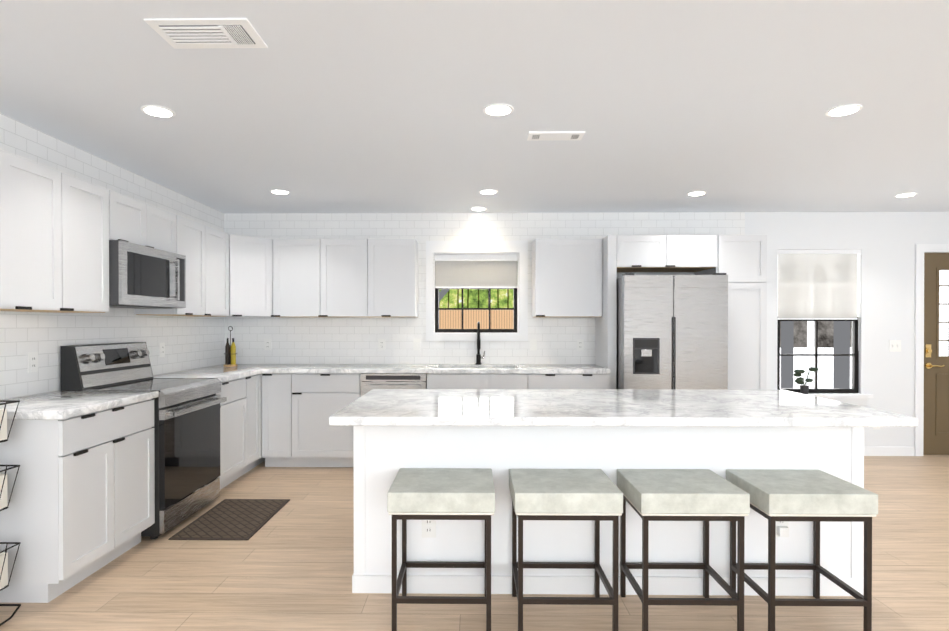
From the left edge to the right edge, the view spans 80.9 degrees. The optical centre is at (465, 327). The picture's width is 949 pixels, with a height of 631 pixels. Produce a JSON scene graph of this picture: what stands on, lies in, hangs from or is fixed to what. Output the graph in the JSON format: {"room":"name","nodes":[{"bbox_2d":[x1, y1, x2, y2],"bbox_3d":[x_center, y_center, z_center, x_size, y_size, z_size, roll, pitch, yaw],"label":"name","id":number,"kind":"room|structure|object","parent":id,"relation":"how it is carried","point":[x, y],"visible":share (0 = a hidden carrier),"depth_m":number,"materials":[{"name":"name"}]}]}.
{"room":"kitchen","nodes":[
{"label":"kitchen","id":0,"kind":"room"},
{"bbox_2d":[0,455,948,630],"bbox_3d":[1.974,1.340,1.049,9.207,0.060,9.380,0,0,1],"label":"floor","id":1,"kind":"structure","parent":0,"point":[289,566],"depth_m":2.75,"materials":[{"name":"brown wood"}]},
{"bbox_2d":[0,400,20,625],"bbox_3d":[-2.240,0.787,2.323,0.465,1.018,0.379,0,0,1],"label":"stand","id":2,"kind":"object","parent":1,"relation":"on","point":[4,582],"visible":1,"depth_m":2.46,"materials":[{"name":"black metal"}]},
{"bbox_2d":[0,399,154,602],"bbox_3d":[-2.173,0.862,2.986,0.604,0.873,0.757,0,0,1],"label":"base cabinet","id":3,"kind":"object","parent":1,"relation":"on","point":[81,507],"visible":0.94,"depth_m":2.69,"materials":[{"name":"white wood"}]},
{"bbox_2d":[0,391,158,419],"bbox_3d":[-2.167,0.404,2.970,0.616,0.039,0.789,0,0,1],"label":"countertop","id":4,"kind":"structure","parent":3,"relation":"on","point":[58,405],"depth_m":2.87,"materials":[{"name":"stone"}]},
{"bbox_2d":[60,342,226,538],"bbox_3d":[-2.107,0.702,3.746,0.693,1.185,0.752,0,0,1],"label":"range","id":5,"kind":"object","parent":1,"relation":"on","point":[186,427],"visible":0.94,"depth_m":3.61,"materials":[{"name":"silver metal"}]},
{"bbox_2d":[168,499,289,539],"bbox_3d":[-1.564,1.289,3.775,0.490,0.008,0.775,0,0,1],"label":"mat","id":6,"kind":"object","parent":1,"relation":"on","point":[236,519],"visible":0.89,"depth_m":3.71,"materials":[{"name":"brown"}]},
{"bbox_2d":[216,376,251,489],"bbox_3d":[-2.159,0.854,4.461,0.594,0.872,0.660,0,0,1],"label":"base cabinet","id":7,"kind":"object","parent":1,"relation":"on","point":[240,431],"depth_m":4.53,"materials":[{"name":"white wood"}]},
{"bbox_2d":[153,368,263,382],"bbox_3d":[-2.141,0.395,4.566,0.630,0.039,0.879,0,0,1],"label":"countertop","id":8,"kind":"structure","parent":7,"relation":"on","point":[223,374],"depth_m":4.54,"materials":[{"name":"stone"}]},
{"bbox_2d":[252,374,263,468],"bbox_3d":[-2.154,0.851,4.845,0.594,0.872,0.349,0,0,1],"label":"base cabinet","id":9,"kind":"object","parent":1,"relation":"on","point":[257,458],"depth_m":4.97,"materials":[{"name":"white wood"}]},
{"bbox_2d":[262,373,297,466],"bbox_3d":[-1.682,0.848,5.336,0.332,0.872,0.589,0,0,1],"label":"base cabinet","id":10,"kind":"object","parent":1,"relation":"on","point":[279,390],"depth_m":5.05,"materials":[{"name":"white wood"}]},
{"bbox_2d":[298,373,360,466],"bbox_3d":[-1.295,0.848,5.332,0.682,0.872,0.589,0,0,1],"label":"base cabinet","id":11,"kind":"object","parent":1,"relation":"on","point":[298,411],"depth_m":5.04,"materials":[{"name":"white wood"}]},
{"bbox_2d":[360,373,426,396],"bbox_3d":[-0.653,0.849,5.293,0.594,0.864,0.616,0,0,1],"label":"dishwasher","id":12,"kind":"object","parent":1,"relation":"on","point":[369,382],"visible":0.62,"depth_m":5.03,"materials":[{"name":"silver metal"}]},
{"bbox_2d":[392,515,490,630],"bbox_3d":[-0.100,1.044,2.526,0.420,0.515,0.366,0,0,1],"label":"frame","id":13,"kind":"object","parent":1,"relation":"on","point":[399,581],"visible":0.69,"depth_m":2.35,"materials":[{"name":"brown metal"}]},
{"bbox_2d":[387,468,494,514],"bbox_3d":[-0.100,0.738,2.524,0.452,0.096,0.398,0,0,1],"label":"seat","id":14,"kind":"object","parent":13,"relation":"on","point":[441,491],"visible":1,"depth_m":2.33,"materials":[{"name":"white fabric"}]},
{"bbox_2d":[427,373,537,388],"bbox_3d":[0.138,0.848,5.314,0.975,0.872,0.589,0,0,1],"label":"base cabinet","id":15,"kind":"object","parent":1,"relation":"on","point":[434,380],"depth_m":5.02,"materials":[{"name":"white wood"}]},
{"bbox_2d":[203,364,609,373],"bbox_3d":[-0.575,0.391,5.270,3.743,0.039,0.689,0,0,1],"label":"countertop","id":16,"kind":"structure","parent":15,"relation":"on","point":[268,368],"depth_m":5.06,"materials":[{"name":"stone"}]},
{"bbox_2d":[223,326,237,366],"bbox_3d":[-2.240,0.179,5.295,0.124,0.383,0.124,0,0,1],"label":"caddy","id":17,"kind":"object","parent":16,"relation":"on","point":[230,355],"visible":1,"depth_m":5.28,"materials":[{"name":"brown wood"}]},
{"bbox_2d":[476,322,484,364],"bbox_3d":[0.147,0.155,5.491,0.098,0.428,0.198,0,0,1],"label":"faucet","id":18,"kind":"object","parent":16,"relation":"on","point":[479,357],"visible":1,"depth_m":5.45,"materials":[{"name":"black metal"}]},
{"bbox_2d":[512,502,618,630],"bbox_3d":[0.434,1.044,2.519,0.420,0.515,0.366,0,0,1],"label":"stool","id":19,"kind":"object","parent":1,"relation":"on","point":[517,585],"visible":0.67,"depth_m":2.34,"materials":[{"name":"brown metal"}]},
{"bbox_2d":[509,469,622,515],"bbox_3d":[0.434,0.738,2.518,0.452,0.096,0.398,0,0,1],"label":"seat","id":20,"kind":"object","parent":19,"relation":"on","point":[583,492],"visible":1,"depth_m":2.33,"materials":[{"name":"white fabric"}]},
{"bbox_2d":[538,374,608,388],"bbox_3d":[0.900,0.849,5.304,0.795,0.872,0.589,0,0,1],"label":"base cabinet","id":21,"kind":"object","parent":1,"relation":"on","point":[545,381],"depth_m":5.01,"materials":[{"name":"white wood"}]},
{"bbox_2d":[352,426,863,595],"bbox_3d":[0.694,0.862,3.053,2.492,0.874,0.742,0,0,1],"label":"kitchen island","id":22,"kind":"object","parent":1,"relation":"on","point":[382,455],"visible":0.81,"depth_m":2.72,"materials":[{"name":"white wood"}]},
{"bbox_2d":[329,389,917,426],"bbox_3d":[0.681,0.405,2.922,2.540,0.039,1.046,0,0,1],"label":"island countertop","id":23,"kind":"structure","parent":22,"relation":"on","point":[565,407],"depth_m":2.62,"materials":[{"name":"stone"}]},
{"bbox_2d":[616,273,727,389],"bbox_3d":[1.834,0.401,5.197,0.898,1.757,0.740,0,0,1],"label":"fridge","id":24,"kind":"object","parent":1,"relation":"on","point":[672,331],"visible":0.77,"depth_m":4.84,"materials":[{"name":"silver metal"}]},
{"bbox_2d":[620,495,744,630],"bbox_3d":[0.959,1.044,2.513,0.420,0.515,0.366,0,0,1],"label":"stool","id":25,"kind":"object","parent":1,"relation":"on","point":[737,599],"visible":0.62,"depth_m":2.34,"materials":[{"name":"brown metal"}]},
{"bbox_2d":[617,469,749,515],"bbox_3d":[0.959,0.738,2.511,0.452,0.096,0.398,0,0,1],"label":"seat","id":26,"kind":"object","parent":25,"relation":"on","point":[677,492],"visible":0.98,"depth_m":2.34,"materials":[{"name":"white fabric"}]},
{"bbox_2d":[695,235,766,389],"bbox_3d":[2.518,0.220,5.320,0.455,2.130,0.509,0,0,1],"label":"tall cabinet","id":27,"kind":"object","parent":1,"relation":"on","point":[740,261],"depth_m":5.07,"materials":[{"name":"white wood"}]},
{"bbox_2d":[730,504,871,630],"bbox_3d":[1.488,1.044,2.506,0.420,0.515,0.366,0,0,1],"label":"stool","id":28,"kind":"object","parent":1,"relation":"on","point":[771,566],"visible":0.71,"depth_m":2.33,"materials":[{"name":"brown metal"}]},
{"bbox_2d":[726,469,877,516],"bbox_3d":[1.488,0.738,2.504,0.452,0.096,0.398,0,0,1],"label":"seat","id":29,"kind":"object","parent":28,"relation":"on","point":[801,493],"visible":0.83,"depth_m":2.34,"materials":[{"name":"grey concrete"}]},
{"bbox_2d":[0,0,948,212],"bbox_3d":[1.974,-1.160,1.034,9.207,0.060,9.380,0,0,1],"label":"ceiling","id":30,"kind":"structure","parent":0,"point":[346,106],"depth_m":2.81,"materials":[{"name":"white paint"}]},
{"bbox_2d":[140,105,175,117],"bbox_3d":[-1.619,-1.137,2.929,0.162,0.008,0.162,0,0,1],"label":"recessed light","id":31,"kind":"object","parent":30,"relation":"in","point":[158,111],"visible":1,"depth_m":2.92,"materials":[{"name":"white plastic"}]},
{"bbox_2d":[144,18,267,48],"bbox_3d":[-0.992,-1.129,2.146,0.380,0.013,0.210,0,0,1],"label":"ceiling vent","id":32,"kind":"object","parent":30,"relation":"in","point":[185,33],"visible":1,"depth_m":2.13,"materials":[{"name":"white metal"}]},
{"bbox_2d":[270,189,289,194],"bbox_3d":[-1.572,-1.147,4.709,0.162,0.008,0.162,0,0,1],"label":"recessed light","id":33,"kind":"object","parent":30,"relation":"in","point":[278,191],"visible":1,"depth_m":4.68,"materials":[{"name":"white plastic"}]},
{"bbox_2d":[470,207,486,210],"bbox_3d":[0.125,-1.151,5.397,0.162,0.008,0.162,0,0,1],"label":"recessed light","id":34,"kind":"object","parent":30,"relation":"in","point":[478,208],"visible":0.98,"depth_m":5.37,"materials":[{"name":"white plastic"}]},
{"bbox_2d":[479,189,497,193],"bbox_3d":[0.191,-1.147,4.707,0.162,0.008,0.162,0,0,1],"label":"recessed light","id":35,"kind":"object","parent":30,"relation":"in","point":[488,191],"visible":1,"depth_m":4.68,"materials":[{"name":"white plastic"}]},
{"bbox_2d":[483,103,513,115],"bbox_3d":[0.171,-1.137,2.907,0.162,0.008,0.162,0,0,1],"label":"recessed light","id":36,"kind":"object","parent":30,"relation":"in","point":[498,109],"visible":1,"depth_m":2.89,"materials":[{"name":"white plastic"}]},
{"bbox_2d":[527,131,584,140],"bbox_3d":[0.533,-1.137,3.302,0.325,0.012,0.130,0,0,1],"label":"ceiling vent","id":37,"kind":"object","parent":30,"relation":"in","point":[552,135],"visible":0.98,"depth_m":3.28,"materials":[{"name":"white metal"}]},
{"bbox_2d":[687,191,706,195],"bbox_3d":[1.980,-1.147,4.764,0.162,0.008,0.162,0,0,1],"label":"recessed light","id":38,"kind":"object","parent":30,"relation":"in","point":[696,193],"visible":0.94,"depth_m":4.74,"materials":[{"name":"white plastic"}]},
{"bbox_2d":[825,104,862,116],"bbox_3d":[1.981,-1.137,2.914,0.162,0.008,0.162,0,0,1],"label":"recessed light","id":39,"kind":"object","parent":30,"relation":"in","point":[844,110],"visible":0.98,"depth_m":2.90,"materials":[{"name":"white plastic"}]},
{"bbox_2d":[894,193,917,196],"bbox_3d":[3.815,-1.148,4.821,0.162,0.008,0.162,0,0,1],"label":"recessed light","id":40,"kind":"object","parent":30,"relation":"in","point":[905,195],"visible":0.98,"depth_m":4.81,"materials":[{"name":"white plastic"}]},
{"bbox_2d":[745,212,948,446],"bbox_3d":[2.032,0.063,5.661,9.207,2.440,0.140,0,0,1],"label":"wall","id":41,"kind":"structure","parent":0,"point":[885,242],"depth_m":5.56,"materials":[{"name":"white paint"}]},
{"bbox_2d":[226,234,272,316],"bbox_3d":[-2.146,-0.474,5.316,0.600,0.741,0.626,0,0,1],"label":"upper cabinet","id":42,"kind":"object","parent":41,"relation":"attached to","point":[250,276],"visible":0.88,"depth_m":5.16,"materials":[{"name":"white wood"}]},
{"bbox_2d":[271,239,326,316],"bbox_3d":[-1.583,-0.476,5.462,0.515,0.740,0.319,0,0,1],"label":"upper cabinet","id":43,"kind":"object","parent":41,"relation":"attached to","point":[299,265],"depth_m":5.31,"materials":[{"name":"white wood"}]},
{"bbox_2d":[327,239,374,316],"bbox_3d":[-1.159,-0.476,5.457,0.574,0.740,0.319,0,0,1],"label":"upper cabinet","id":44,"kind":"object","parent":41,"relation":"attached to","point":[345,277],"depth_m":5.30,"materials":[{"name":"white wood"}]},
{"bbox_2d":[375,239,418,316],"bbox_3d":[-0.735,-0.476,5.452,0.514,0.740,0.319,0,0,1],"label":"upper cabinet","id":45,"kind":"object","parent":41,"relation":"attached to","point":[396,260],"depth_m":5.30,"materials":[{"name":"white wood"}]},
{"bbox_2d":[426,241,527,340],"bbox_3d":[0.113,-0.369,5.661,1.023,1.008,0.152,0,0,1],"label":"window","id":46,"kind":"structure","parent":41,"relation":"in","point":[489,265],"depth_m":5.61,"materials":[{"name":"white"}]},
{"bbox_2d":[224,212,744,363],"bbox_3d":[0.171,-0.377,5.607,5.247,1.560,0.008,0,0,1],"label":"wall tile","id":47,"kind":"structure","parent":41,"relation":"attached to","point":[324,340],"depth_m":5.61,"materials":[{"name":"white tile"}]},
{"bbox_2d":[264,339,270,349],"bbox_3d":[-2.004,0.173,5.630,0.070,0.115,0.008,0,0,1],"label":"electrical outlet","id":48,"kind":"object","parent":47,"relation":"attached to","point":[267,344],"visible":1,"depth_m":5.63,"materials":[{"name":"white plastic"}]},
{"bbox_2d":[378,339,384,349],"bbox_3d":[-0.847,0.173,5.615,0.070,0.115,0.008,0,0,1],"label":"electrical outlet","id":49,"kind":"object","parent":47,"relation":"attached to","point":[381,344],"visible":1,"depth_m":5.61,"materials":[{"name":"white plastic"}]},
{"bbox_2d":[577,339,583,350],"bbox_3d":[1.152,0.173,5.590,0.070,0.115,0.008,0,0,1],"label":"electrical outlet","id":50,"kind":"object","parent":47,"relation":"attached to","point":[580,344],"visible":1,"depth_m":5.59,"materials":[{"name":"white plastic"}]},
{"bbox_2d":[532,239,601,316],"bbox_3d":[0.981,-0.476,5.430,0.635,0.740,0.319,0,0,1],"label":"upper cabinet","id":51,"kind":"object","parent":41,"relation":"attached to","point":[567,273],"depth_m":5.28,"materials":[{"name":"white wood"}]},
{"bbox_2d":[603,235,674,274],"bbox_3d":[1.638,-0.700,5.326,0.516,0.290,0.509,0,0,1],"label":"upper cabinet","id":52,"kind":"object","parent":41,"relation":"attached to","point":[621,253],"depth_m":5.08,"materials":[{"name":"white wood"}]},
{"bbox_2d":[659,235,718,271],"bbox_3d":[2.033,-0.700,5.321,0.514,0.290,0.509,0,0,1],"label":"upper cabinet","id":53,"kind":"object","parent":41,"relation":"attached to","point":[693,253],"depth_m":5.07,"materials":[{"name":"white wood"}]},
{"bbox_2d":[777,249,860,392],"bbox_3d":[3.545,-0.060,5.613,0.830,1.443,0.077,0,0,1],"label":"window","id":54,"kind":"structure","parent":41,"relation":"in","point":[816,286],"depth_m":5.59,"materials":[{"name":"white fabric"}]},
{"bbox_2d":[806,394,872,404],"bbox_3d":[3.566,0.719,5.543,0.939,0.110,0.064,0,0,1],"label":"window sill","id":55,"kind":"structure","parent":41,"relation":"attached to","point":[857,399],"depth_m":5.52,"materials":[{"name":"white"}]},
{"bbox_2d":[794,363,818,393],"bbox_3d":[3.395,0.510,5.554,0.248,0.306,0.084,0,0,1],"label":"potted plant","id":56,"kind":"object","parent":55,"relation":"on","point":[804,388],"visible":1,"depth_m":5.54,"materials":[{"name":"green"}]},
{"bbox_2d":[864,447,914,455],"bbox_3d":[3.619,1.238,5.571,1.730,0.090,0.014,0,0,1],"label":"baseboard","id":57,"kind":"structure","parent":41,"relation":"attached to","point":[889,451],"depth_m":5.56,"materials":[{"name":"white wood"}]},
{"bbox_2d":[889,340,900,351],"bbox_3d":[4.294,0.183,5.556,0.115,0.115,0.013,0,0,1],"label":"light switch","id":58,"kind":"object","parent":41,"relation":"attached to","point":[894,345],"visible":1,"depth_m":5.56,"materials":[{"name":"white plastic"}]},
{"bbox_2d":[914,244,948,455],"bbox_3d":[5.026,0.226,5.545,1.075,2.115,0.018,0,0,1],"label":"door frame","id":59,"kind":"structure","parent":41,"relation":"attached to","point":[920,249],"depth_m":5.54,"materials":[{"name":"white wood"}]},
{"bbox_2d":[923,253,948,454],"bbox_3d":[5.027,0.265,5.562,0.909,2.025,0.106,0,0,1],"label":"entry door","id":60,"kind":"structure","parent":41,"relation":"in","point":[936,408],"depth_m":5.57,"materials":[{"name":"brown wood"}]},
{"bbox_3d":[-2.569,0.090,1.088,0.120,2.440,9.120,0,0,1],"label":"wall","id":61,"kind":"structure","parent":0,"visible":0},
{"bbox_2d":[0,150,75,312],"bbox_3d":[-2.317,-0.460,2.807,0.319,0.740,0.450,0,0,1],"label":"upper cabinet","id":62,"kind":"object","parent":61,"relation":"attached to","point":[59,230],"depth_m":2.80,"materials":[{"name":"white wood"}]},
{"bbox_2d":[76,178,111,312],"bbox_3d":[-2.313,-0.462,3.135,0.319,0.740,0.447,0,0,1],"label":"upper cabinet","id":63,"kind":"object","parent":61,"relation":"attached to","point":[93,202],"depth_m":3.22,"materials":[{"name":"white wood"}]},
{"bbox_2d":[0,113,224,399],"bbox_3d":[-2.479,-0.363,3.231,0.008,1.560,4.812,0,0,1],"label":"wall tile","id":64,"kind":"structure","parent":61,"relation":"attached to","point":[191,342],"depth_m":3.69,"materials":[{"name":"white tile"}]},
{"bbox_2d":[28,352,37,372],"bbox_3d":[-2.471,0.198,3.177,0.008,0.115,0.070,0,0,1],"label":"electrical outlet","id":65,"kind":"object","parent":64,"relation":"attached to","point":[32,361],"visible":1,"depth_m":3.17,"materials":[{"name":"white plastic"}]},
{"bbox_2d":[159,343,164,356],"bbox_3d":[-2.455,0.180,4.500,0.008,0.115,0.070,0,0,1],"label":"electrical outlet","id":66,"kind":"object","parent":64,"relation":"attached to","point":[161,349],"visible":1,"depth_m":4.49,"materials":[{"name":"white plastic"}]},
{"bbox_2d":[112,191,155,248],"bbox_3d":[-2.308,-0.685,3.580,0.319,0.300,0.439,0,0,1],"label":"upper cabinet","id":67,"kind":"object","parent":61,"relation":"attached to","point":[133,221],"depth_m":3.60,"materials":[{"name":"white wood"}]},
{"bbox_2d":[109,240,185,308],"bbox_3d":[-2.248,-0.334,3.742,0.434,0.394,0.752,0,0,1],"label":"microwave","id":68,"kind":"object","parent":67,"relation":"attached to","point":[142,277],"visible":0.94,"depth_m":3.61,"materials":[{"name":"silver metal"}]},
{"bbox_2d":[156,207,179,253],"bbox_3d":[-2.304,-0.687,3.901,0.319,0.300,0.439,0,0,1],"label":"upper cabinet","id":69,"kind":"object","parent":61,"relation":"attached to","point":[167,223],"depth_m":4.01,"materials":[{"name":"white wood"}]},
{"bbox_2d":[134,216,211,316],"bbox_3d":[-2.298,-0.469,4.374,0.319,0.740,0.498,0,0,1],"label":"upper cabinet","id":70,"kind":"object","parent":61,"relation":"attached to","point":[195,238],"depth_m":4.42,"materials":[{"name":"white wood"}]},
{"bbox_2d":[212,228,228,316],"bbox_3d":[-2.293,-0.472,4.752,0.319,0.740,0.499,0,0,1],"label":"upper cabinet","id":71,"kind":"object","parent":61,"relation":"attached to","point":[220,240],"depth_m":4.85,"materials":[{"name":"white wood"}]},
{"label":"outside","id":72,"kind":"structure","parent":0,"visible":0},
{"bbox_2d":[436,289,512,332],"bbox_3d":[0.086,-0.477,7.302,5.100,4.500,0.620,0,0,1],"label":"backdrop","id":73,"kind":"structure","parent":72,"point":[474,298],"depth_m":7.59,"materials":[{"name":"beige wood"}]},
{"bbox_2d":[780,270,948,388],"bbox_3d":[9.412,-0.714,9.334,13.300,4.050,7.080,0,0,1],"label":"window glass","id":74,"kind":"object","parent":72,"point":[834,337],"visible":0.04,"depth_m":8.98,"materials":[{"name":"clear glass"}]}
]}

